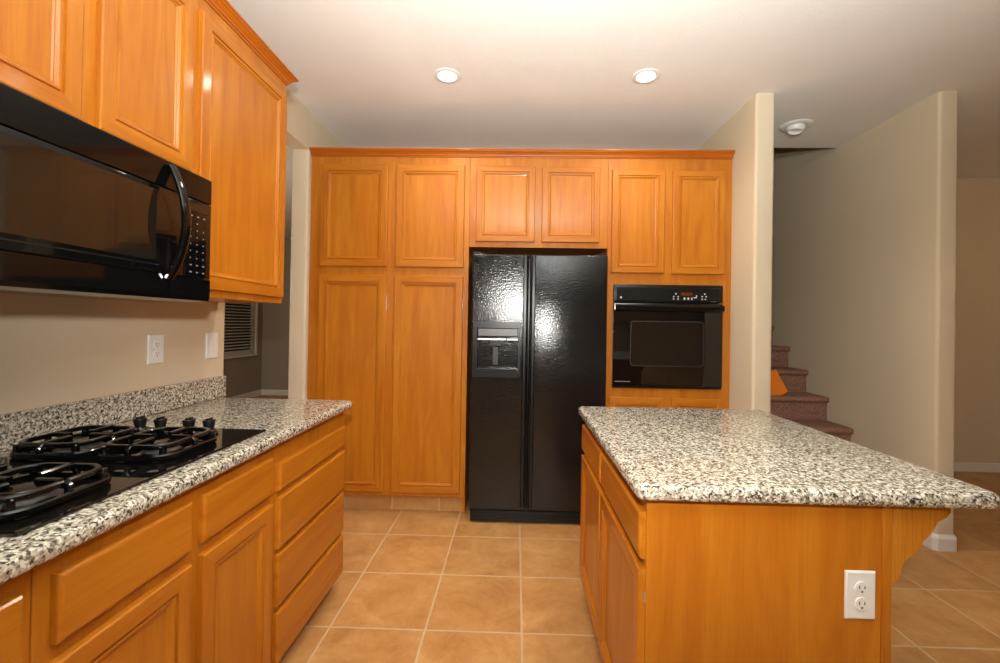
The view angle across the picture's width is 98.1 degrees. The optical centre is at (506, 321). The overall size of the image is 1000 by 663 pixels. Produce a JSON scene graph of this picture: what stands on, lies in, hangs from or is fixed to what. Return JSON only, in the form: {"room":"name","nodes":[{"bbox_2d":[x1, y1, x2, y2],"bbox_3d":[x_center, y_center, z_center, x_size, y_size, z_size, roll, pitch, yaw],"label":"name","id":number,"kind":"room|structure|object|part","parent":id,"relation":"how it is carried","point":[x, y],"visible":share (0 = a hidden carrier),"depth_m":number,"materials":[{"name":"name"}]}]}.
{"room":"kitchen","nodes":[
{"label":"kitchen","id":0,"kind":"room"},
{"bbox_2d":[0,294,224,413],"bbox_3d":[-1.564,-0.099,-0.870,0.118,2.740,6.184,1,0,1],"label":"wall","id":1,"kind":"structure","parent":0,"point":[54,350],"depth_m":1.52,"materials":[{"name":"beige paint"}]},
{"bbox_2d":[0,0,194,171],"bbox_3d":[-1.274,-0.856,1.169,0.336,0.690,0.762,1,0,1],"label":"upper cabinet","id":2,"kind":"object","parent":1,"relation":"attached to","point":[123,69],"visible":0.83,"depth_m":1.22,"materials":[{"name":"brown wood"}]},
{"bbox_3d":[-1.121,-0.829,0.972,0.019,0.602,0.338,1,0,1],"label":"door","id":3,"kind":"part","parent":2,"relation":"part of","materials":[{"name":"brown wood"}]},
{"bbox_2d":[0,83,211,302],"bbox_3d":[-1.222,-0.286,1.163,0.457,0.433,0.760,1,0,1],"label":"microwave","id":4,"kind":"object","parent":2,"relation":"attached to","point":[87,212],"visible":1,"depth_m":1.11,"materials":[{"name":"black"}]},
{"bbox_3d":[-1.067,-0.281,1.098,0.021,0.262,0.635,1,0,1],"label":"door","id":5,"kind":"part","parent":4,"relation":"part of","materials":[{"name":"black glass"}]},
{"bbox_3d":[-1.183,-0.109,1.161,0.249,0.080,0.758,1,0,1],"label":"trim","id":6,"kind":"part","parent":4,"relation":"part of","materials":[{"name":"black plastic"}]},
{"bbox_3d":[-1.063,-0.456,1.161,0.020,0.086,0.758,1,0,1],"label":"vent panel","id":7,"kind":"part","parent":4,"relation":"part of","materials":[{"name":"black plastic"}]},
{"bbox_3d":[-1.020,-0.308,1.352,0.064,0.358,0.031,1,0,1],"label":"handle","id":8,"kind":"part","parent":4,"relation":"part of","materials":[{"name":"black plastic"}]},
{"bbox_3d":[-1.058,-0.278,1.478,0.020,0.262,0.120,1,0,1],"label":"control panel","id":9,"kind":"part","parent":4,"relation":"part of","materials":[{"name":"black plastic"}]},
{"bbox_3d":[-1.111,-0.826,1.357,0.019,0.602,0.335,1,0,1],"label":"door","id":10,"kind":"part","parent":2,"relation":"part of","materials":[{"name":"brown wood"}]},
{"bbox_2d":[0,376,225,451],"bbox_3d":[-1.453,0.319,1.101,0.020,0.104,2.195,1,0,1],"label":"backsplash","id":11,"kind":"structure","parent":1,"relation":"attached to","point":[15,427],"depth_m":1.55,"materials":[{"name":"stone"}]},
{"bbox_2d":[147,334,163,364],"bbox_3d":[-1.439,0.115,1.785,0.010,0.120,0.078,1,0,1],"label":"wall outlet","id":12,"kind":"object","parent":1,"relation":"attached to","point":[155,343],"visible":1,"depth_m":1.78,"materials":[{"name":"white plastic"}]},
{"bbox_2d":[153,350,159,357],"bbox_3d":[-1.437,0.134,1.785,0.003,0.033,0.033,1,0,1],"label":"receptacle","id":13,"kind":"object","parent":12,"relation":"attached to","point":[156,353],"depth_m":1.78,"materials":[{"name":"grey plastic"}]},
{"bbox_2d":[153,340,159,347],"bbox_3d":[-1.436,0.095,1.785,0.003,0.033,0.033,1,0,1],"label":"receptacle","id":14,"kind":"object","parent":12,"relation":"attached to","point":[156,343],"depth_m":1.78,"materials":[{"name":"grey plastic"}]},
{"bbox_2d":[205,333,217,358],"bbox_3d":[-1.432,0.119,2.114,0.008,0.124,0.080,1,0,1],"label":"light switch","id":15,"kind":"object","parent":1,"relation":"attached to","point":[211,348],"visible":1,"depth_m":2.11,"materials":[{"name":"white plastic"}]},
{"bbox_2d":[191,0,286,303],"bbox_3d":[-1.261,-0.644,1.856,0.336,1.104,0.614,1,0,1],"label":"upper cabinet","id":16,"kind":"object","parent":1,"relation":"attached to","point":[239,111],"visible":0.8,"depth_m":1.80,"materials":[{"name":"brown wood"}]},
{"bbox_2d":[205,0,298,85],"bbox_3d":[-1.249,-1.208,1.499,0.357,0.048,1.418,1,0,1],"label":"crown molding","id":17,"kind":"structure","parent":16,"relation":"attached to","point":[225,10],"depth_m":1.84,"materials":[{"name":"brown wood"}]},
{"bbox_2d":[223,303,262,397],"bbox_3d":[-4.434,-0.128,1.883,0.120,2.740,11.350,1,0,1],"label":"wall","id":18,"kind":"structure","parent":0,"point":[243,374],"depth_m":7.13,"materials":[{"name":"grey paint"}]},
{"bbox_2d":[224,303,257,358],"bbox_3d":[-4.278,-0.152,6.601,0.105,1.445,1.590,1,0,1],"label":"window","id":19,"kind":"structure","parent":18,"relation":"in","point":[232,304],"depth_m":7.02,"materials":[{"name":"white paint"}]},
{"bbox_3d":[-4.312,-0.145,6.601,0.006,1.260,1.390,1,0,1],"label":"pane","id":20,"kind":"part","parent":19,"relation":"part of","materials":[{"name":"black glass"}]},
{"bbox_2d":[224,303,254,355],"bbox_3d":[-4.273,-0.147,6.601,0.030,1.352,1.474,1,0,1],"label":"window blind","id":21,"kind":"object","parent":19,"relation":"attached to","point":[233,303],"visible":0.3,"depth_m":6.93,"materials":[{"name":"beige plastic"}]},
{"bbox_3d":[-4.284,0.519,6.596,0.022,0.020,1.474,1,0,1],"label":"rail","id":22,"kind":"part","parent":21,"relation":"part of","materials":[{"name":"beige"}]},
{"bbox_3d":[-4.269,0.553,6.596,0.065,0.035,1.550,1,0,1],"label":"sill","id":23,"kind":"part","parent":19,"relation":"part of","materials":[{"name":"brown wood"}]},
{"bbox_3d":[-4.252,-0.169,6.600,0.015,1.410,1.590,1,0,1],"label":"casing","id":24,"kind":"part","parent":19,"relation":"part of","materials":[{"name":"brown wood"}]},
{"bbox_2d":[229,389,261,397],"bbox_3d":[-4.304,1.217,5.422,0.013,0.099,4.250,1,0,1],"label":"baseboard","id":25,"kind":"structure","parent":18,"relation":"attached to","point":[258,392],"depth_m":7.22,"materials":[{"name":"white paint"}]},
{"bbox_2d":[261,238,290,389],"bbox_3d":[-1.372,-0.041,7.545,5.993,2.740,0.120,1,0,1],"label":"wall","id":26,"kind":"structure","parent":0,"point":[276,317],"depth_m":7.55,"materials":[{"name":"grey paint"}]},
{"bbox_2d":[261,389,287,395],"bbox_3d":[-2.844,1.254,7.505,2.807,0.099,0.014,1,0,1],"label":"baseboard","id":27,"kind":"structure","parent":26,"relation":"attached to","point":[264,391],"depth_m":7.53,"materials":[{"name":"white paint"}]},
{"bbox_2d":[286,87,343,398],"bbox_3d":[-1.425,-0.071,2.968,0.118,2.740,1.496,1,0,1],"label":"wall","id":28,"kind":"structure","parent":0,"point":[320,136],"depth_m":2.96,"materials":[{"name":"beige paint"}]},
{"bbox_2d":[228,0,999,237],"bbox_3d":[0.771,-1.553,1.893,10.600,0.280,11.800,1,0,1],"label":"ceiling","id":29,"kind":"structure","parent":0,"point":[535,74],"depth_m":2.40,"materials":[{"name":"white paint"}]},
{"bbox_2d":[434,68,460,82],"bbox_3d":[-0.341,-1.419,2.519,0.158,0.016,0.158,1,0,1],"label":"recessed light","id":30,"kind":"object","parent":29,"relation":"in","point":[445,75],"visible":1,"depth_m":2.50,"materials":[{"name":"white glass"}]},
{"bbox_3d":[-0.341,-1.418,2.519,0.101,0.015,0.101,1,0,1],"label":"bulb","id":31,"kind":"part","parent":30,"relation":"part of","materials":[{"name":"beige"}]},
{"bbox_2d":[632,68,660,83],"bbox_3d":[0.803,-1.400,2.491,0.158,0.016,0.158,1,0,1],"label":"recessed light","id":32,"kind":"object","parent":29,"relation":"in","point":[648,75],"visible":1,"depth_m":2.47,"materials":[{"name":"white glass"}]},
{"bbox_3d":[0.803,-1.400,2.491,0.101,0.015,0.101,1,0,1],"label":"bulb","id":33,"kind":"part","parent":32,"relation":"part of","materials":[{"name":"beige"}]},
{"bbox_2d":[779,119,812,134],"bbox_3d":[2.047,-1.358,3.066,0.202,0.052,0.202,1,0,1],"label":"smoke detector","id":34,"kind":"object","parent":29,"relation":"in","point":[794,127],"visible":1,"depth_m":3.03,"materials":[{"name":"white plastic"}]},
{"bbox_2d":[252,395,999,662],"bbox_3d":[0.723,1.387,1.874,10.600,0.120,11.800,1,0,1],"label":"floor","id":35,"kind":"structure","parent":0,"point":[413,586],"depth_m":2.09,"materials":[{"name":"tile"}]},
{"bbox_2d":[0,570,30,662],"bbox_3d":[-1.158,0.849,0.389,0.660,0.873,0.751,1,0,1],"label":"base cabinet","id":36,"kind":"object","parent":35,"relation":"on","point":[14,593],"visible":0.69,"depth_m":0.72,"materials":[{"name":"brown wood"}]},
{"bbox_3d":[-0.827,0.524,0.570,0.019,0.129,0.330,1,0,1],"label":"drawer","id":37,"kind":"part","parent":36,"relation":"part of","materials":[{"name":"brown wood"}]},
{"bbox_2d":[29,448,272,662],"bbox_3d":[-1.140,0.854,1.142,0.660,0.873,0.751,1,0,1],"label":"base cabinet","id":38,"kind":"object","parent":35,"relation":"on","point":[187,578],"visible":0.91,"depth_m":1.06,"materials":[{"name":"brown wood"}]},
{"bbox_3d":[-0.818,0.527,0.954,0.019,0.129,0.327,1,0,1],"label":"drawer","id":39,"kind":"part","parent":38,"relation":"part of","materials":[{"name":"brown wood"}]},
{"bbox_3d":[-0.824,0.912,0.951,0.019,0.578,0.327,1,0,1],"label":"door","id":40,"kind":"part","parent":38,"relation":"part of","materials":[{"name":"brown wood"}]},
{"bbox_3d":[-0.815,0.915,1.321,0.019,0.578,0.330,1,0,1],"label":"door","id":41,"kind":"part","parent":38,"relation":"part of","materials":[{"name":"brown wood"}]},
{"bbox_3d":[-0.809,0.529,1.323,0.019,0.129,0.330,1,0,1],"label":"drawer","id":42,"kind":"part","parent":38,"relation":"part of","materials":[{"name":"brown wood"}]},
{"bbox_2d":[270,412,344,662],"bbox_3d":[-1.123,0.859,1.828,0.660,0.873,0.620,1,0,1],"label":"base cabinet","id":43,"kind":"object","parent":35,"relation":"on","point":[309,466],"visible":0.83,"depth_m":1.72,"materials":[{"name":"brown wood"}]},
{"bbox_2d":[0,376,351,584],"bbox_3d":[-1.123,0.344,1.092,0.682,0.144,2.195,1,0,1],"label":"countertop","id":44,"kind":"structure","parent":43,"relation":"on","point":[282,420],"depth_m":1.38,"materials":[{"name":"grey stone"}]},
{"bbox_2d":[0,416,265,536],"bbox_3d":[-1.105,0.347,1.145,0.517,0.062,0.756,1,0,1],"label":"gas cooktop","id":45,"kind":"object","parent":44,"relation":"in","point":[50,480],"visible":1,"depth_m":1.14,"materials":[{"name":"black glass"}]},
{"bbox_3d":[-1.006,0.361,0.904,0.115,0.018,0.115,1,0,1],"label":"burner","id":46,"kind":"part","parent":45,"relation":"part of","materials":[{"name":"grey metal"}]},
{"bbox_3d":[-1.238,0.360,1.263,0.115,0.018,0.115,1,0,1],"label":"burner","id":47,"kind":"part","parent":45,"relation":"part of","materials":[{"name":"grey metal"}]},
{"bbox_3d":[-1.216,0.346,1.442,0.054,0.048,0.054,1,0,1],"label":"knob","id":48,"kind":"part","parent":45,"relation":"part of","materials":[{"name":"black plastic"}]},
{"bbox_3d":[-1.147,0.347,1.441,0.054,0.048,0.054,1,0,1],"label":"knob","id":49,"kind":"part","parent":45,"relation":"part of","materials":[{"name":"black plastic"}]},
{"bbox_3d":[-0.998,0.363,1.257,0.092,0.018,0.092,1,0,1],"label":"burner","id":50,"kind":"part","parent":45,"relation":"part of","materials":[{"name":"grey metal"}]},
{"bbox_3d":[-1.051,0.349,1.438,0.054,0.048,0.054,1,0,1],"label":"knob","id":51,"kind":"part","parent":45,"relation":"part of","materials":[{"name":"black plastic"}]},
{"bbox_3d":[-0.984,0.350,1.437,0.054,0.048,0.054,1,0,1],"label":"knob","id":52,"kind":"part","parent":45,"relation":"part of","materials":[{"name":"black plastic"}]},
{"bbox_3d":[-0.807,1.124,1.819,0.019,0.182,0.583,1,0,1],"label":"drawer","id":53,"kind":"part","parent":43,"relation":"part of","materials":[{"name":"brown wood"}]},
{"bbox_3d":[-0.803,0.919,1.820,0.019,0.184,0.583,1,0,1],"label":"drawer","id":54,"kind":"part","parent":43,"relation":"part of","materials":[{"name":"brown wood"}]},
{"bbox_3d":[-0.800,0.716,1.821,0.019,0.184,0.583,1,0,1],"label":"drawer","id":55,"kind":"part","parent":43,"relation":"part of","materials":[{"name":"brown wood"}]},
{"bbox_3d":[-0.797,0.552,1.822,0.019,0.099,0.583,1,0,1],"label":"drawer","id":56,"kind":"part","parent":43,"relation":"part of","materials":[{"name":"brown wood"}]},
{"bbox_2d":[307,156,472,512],"bbox_3d":[-0.807,0.080,3.271,1.102,2.459,0.614,1,0,1],"label":"pantry cabinet","id":57,"kind":"object","parent":35,"relation":"on","point":[389,333],"visible":0.9,"depth_m":2.97,"materials":[{"name":"brown wood"}]},
{"bbox_3d":[-1.064,0.423,2.977,0.467,1.480,0.019,1,0,1],"label":"door","id":58,"kind":"part","parent":57,"relation":"part of","materials":[{"name":"brown wood"}]},
{"bbox_3d":[-1.045,-0.729,2.984,0.467,0.701,0.019,1,0,1],"label":"door","id":59,"kind":"part","parent":57,"relation":"part of","materials":[{"name":"brown wood"}]},
{"bbox_3d":[-0.539,0.431,2.964,0.469,1.480,0.019,1,0,1],"label":"door","id":60,"kind":"part","parent":57,"relation":"part of","materials":[{"name":"brown wood"}]},
{"bbox_3d":[-0.520,-0.720,2.971,0.469,0.701,0.019,1,0,1],"label":"door","id":61,"kind":"part","parent":57,"relation":"part of","materials":[{"name":"brown wood"}]},
{"bbox_3d":[-0.286,1.263,3.266,0.020,0.110,0.583,1,0,1],"label":"panel","id":62,"kind":"part","parent":57,"relation":"part of","materials":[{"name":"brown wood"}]},
{"bbox_2d":[468,252,607,522],"bbox_3d":[0.215,0.433,3.144,0.885,1.764,0.698,1,0,1],"label":"refrigerator","id":63,"kind":"object","parent":35,"relation":"on","point":[539,322],"visible":0.95,"depth_m":2.83,"materials":[{"name":"black metal"}]},
{"bbox_3d":[-0.070,0.143,2.858,0.077,0.035,0.035,1,0,1],"label":"spout","id":64,"kind":"part","parent":63,"relation":"part of","materials":[{"name":"black plastic"}]},
{"bbox_3d":[-0.054,0.073,2.849,0.261,0.051,0.034,1,0,1],"label":"display panel","id":65,"kind":"part","parent":63,"relation":"part of","materials":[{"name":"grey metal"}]},
{"bbox_3d":[-0.047,0.397,2.866,0.372,1.672,0.066,1,0,1],"label":"freezer door","id":66,"kind":"part","parent":63,"relation":"part of","materials":[{"name":"black metal"}]},
{"bbox_3d":[0.115,0.390,2.815,0.026,1.630,0.028,1,0,1],"label":"handle","id":67,"kind":"part","parent":63,"relation":"part of","materials":[{"name":"black"}]},
{"bbox_3d":[0.169,0.391,2.814,0.026,1.630,0.028,1,0,1],"label":"handle","id":68,"kind":"part","parent":63,"relation":"part of","materials":[{"name":"black"}]},
{"bbox_3d":[0.399,0.404,2.856,0.505,1.672,0.066,1,0,1],"label":"fridge door","id":69,"kind":"part","parent":63,"relation":"part of","materials":[{"name":"black metal"}]},
{"bbox_2d":[603,159,731,408],"bbox_3d":[1.102,0.111,3.225,0.830,2.459,0.614,1,0,1],"label":"tall cabinet","id":70,"kind":"object","parent":35,"relation":"on","point":[670,220],"visible":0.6,"depth_m":2.93,"materials":[{"name":"brown wood"}]},
{"bbox_2d":[309,147,734,158],"bbox_3d":[0.092,-1.142,2.949,2.876,0.048,0.040,1,0,1],"label":"crown molding","id":71,"kind":"structure","parent":70,"relation":"attached to","point":[315,151],"depth_m":2.95,"materials":[{"name":"brown wood"}]},
{"bbox_3d":[0.870,0.854,2.927,0.358,0.680,0.019,1,0,1],"label":"door","id":72,"kind":"part","parent":70,"relation":"part of","materials":[{"name":"brown wood"}]},
{"bbox_3d":[0.893,-0.676,2.937,0.354,0.699,0.019,1,0,1],"label":"door","id":73,"kind":"part","parent":70,"relation":"part of","materials":[{"name":"brown wood"}]},
{"bbox_2d":[612,284,724,389],"bbox_3d":[1.088,0.105,3.151,0.726,0.696,0.566,1,0,1],"label":"wall oven","id":74,"kind":"object","parent":70,"relation":"in","point":[664,336],"visible":1,"depth_m":2.90,"materials":[{"name":"black metal"}]},
{"bbox_3d":[1.087,-0.187,2.920,0.726,0.116,0.028,1,0,1],"label":"control panel","id":75,"kind":"part","parent":74,"relation":"part of","materials":[{"name":"black"}]},
{"bbox_3d":[1.277,0.861,2.917,0.340,0.680,0.019,1,0,1],"label":"door","id":76,"kind":"part","parent":70,"relation":"part of","materials":[{"name":"brown wood"}]},
{"bbox_3d":[1.298,-0.665,2.927,0.348,0.696,0.019,1,0,1],"label":"door","id":77,"kind":"part","parent":70,"relation":"part of","materials":[{"name":"brown wood"}]},
{"bbox_2d":[580,423,950,662],"bbox_3d":[0.723,0.887,1.569,0.762,0.872,0.986,1,0,1],"label":"kitchen island","id":78,"kind":"object","parent":35,"relation":"on","point":[663,581],"visible":0.8,"depth_m":1.08,"materials":[{"name":"brown wood"}]},
{"bbox_3d":[0.357,0.910,1.836,0.019,0.560,0.445,1,0,1],"label":"door","id":79,"kind":"part","parent":78,"relation":"part of","materials":[{"name":"brown wood"}]},
{"bbox_3d":[0.363,0.546,1.839,0.019,0.118,0.445,1,0,1],"label":"drawer","id":80,"kind":"part","parent":78,"relation":"part of","materials":[{"name":"brown wood"}]},
{"bbox_3d":[0.345,0.907,1.343,0.019,0.560,0.498,1,0,1],"label":"door","id":81,"kind":"part","parent":78,"relation":"part of","materials":[{"name":"brown wood"}]},
{"bbox_3d":[0.351,0.542,1.345,0.019,0.118,0.498,1,0,1],"label":"drawer","id":82,"kind":"part","parent":78,"relation":"part of","materials":[{"name":"brown wood"}]},
{"bbox_3d":[0.637,0.886,1.090,0.579,0.867,0.018,1,0,1],"label":"panel","id":83,"kind":"part","parent":78,"relation":"part of","materials":[{"name":"brown wood"}]},
{"bbox_2d":[578,406,999,508],"bbox_3d":[0.770,0.431,1.567,0.874,0.039,1.044,1,0,1],"label":"island countertop","id":84,"kind":"structure","parent":78,"relation":"on","point":[663,454],"depth_m":1.24,"materials":[{"name":"grey stone"}]},
{"bbox_2d":[844,570,874,618],"bbox_3d":[0.876,0.677,1.071,0.073,0.118,0.010,1,0,1],"label":"wall outlet","id":85,"kind":"object","parent":78,"relation":"attached to","point":[859,585],"visible":1,"depth_m":1.07,"materials":[{"name":"white plastic"}]},
{"bbox_2d":[854,597,868,610],"bbox_3d":[0.875,0.697,1.069,0.033,0.033,0.003,1,0,1],"label":"receptacle","id":86,"kind":"object","parent":85,"relation":"attached to","point":[860,603],"depth_m":1.07,"materials":[{"name":"grey plastic"}]},
{"bbox_2d":[854,581,868,594],"bbox_3d":[0.876,0.657,1.069,0.033,0.033,0.003,1,0,1],"label":"receptacle","id":87,"kind":"object","parent":85,"relation":"attached to","point":[860,587],"depth_m":1.07,"materials":[{"name":"grey plastic"}]},
{"bbox_2d":[770,326,853,441],"bbox_3d":[2.145,0.036,4.503,0.948,2.658,3.556,1,0,1],"label":"staircase","id":88,"kind":"structure","parent":35,"relation":"on","point":[797,405],"depth_m":3.50,"materials":[{"name":"brown carpet"}]},
{"bbox_2d":[771,369,787,395],"bbox_3d":[2.133,0.493,3.511,0.297,0.214,0.018,1,0,-3],"label":"panel","id":89,"kind":"object","parent":88,"relation":"on","point":[778,388],"visible":0.6,"depth_m":3.50,"materials":[{"name":"orange wood"}]},
{"bbox_2d":[698,93,773,412],"bbox_3d":[1.577,-0.021,3.083,0.117,2.740,0.880,1,0,1],"label":"wall","id":90,"kind":"structure","parent":0,"point":[749,132],"depth_m":2.68,"materials":[{"name":"beige paint"}]},
{"bbox_2d":[772,91,957,534],"bbox_3d":[2.705,-1.272,4.721,0.115,5.300,4.248,1,0,1],"label":"wall","id":91,"kind":"structure","parent":0,"point":[864,250],"depth_m":3.01,"materials":[{"name":"beige paint"}]},
{"bbox_2d":[922,533,956,551],"bbox_3d":[2.629,1.320,3.316,0.147,0.093,1.503,1,0,1],"label":"baseboard","id":92,"kind":"structure","parent":91,"relation":"attached to","point":[938,542],"depth_m":2.57,"materials":[{"name":"white paint"}]},
{"bbox_2d":[954,178,999,462],"bbox_3d":[4.414,0.032,4.110,3.373,2.740,0.120,1,0,1],"label":"wall","id":93,"kind":"structure","parent":0,"point":[977,307],"depth_m":4.05,"materials":[{"name":"beige paint"}]},
{"bbox_2d":[954,462,999,471],"bbox_3d":[4.338,1.357,4.036,3.239,0.084,0.014,1,0,1],"label":"baseboard","id":94,"kind":"structure","parent":93,"relation":"attached to","point":[958,466],"depth_m":4.03,"materials":[{"name":"white paint"}]},
{"bbox_3d":[0.149,-0.041,3.618,2.998,2.740,0.120,1,0,1],"label":"wall","id":95,"kind":"structure","parent":0,"visible":0},
{"bbox_2d":[469,158,608,258],"bbox_3d":[0.230,-0.816,3.252,0.943,0.632,0.614,1,0,1],"label":"upper cabinet","id":96,"kind":"object","parent":95,"relation":"attached to","point":[519,206],"visible":0.93,"depth_m":2.96,"materials":[{"name":"brown wood"}]},
{"bbox_3d":[-0.004,-0.800,2.959,0.400,0.516,0.019,1,0,1],"label":"door","id":97,"kind":"part","parent":96,"relation":"part of","materials":[{"name":"brown wood"}]},
{"bbox_3d":[0.440,-0.791,2.949,0.391,0.512,0.019,1,0,1],"label":"door","id":98,"kind":"part","parent":96,"relation":"part of","materials":[{"name":"brown wood"}]}
]}

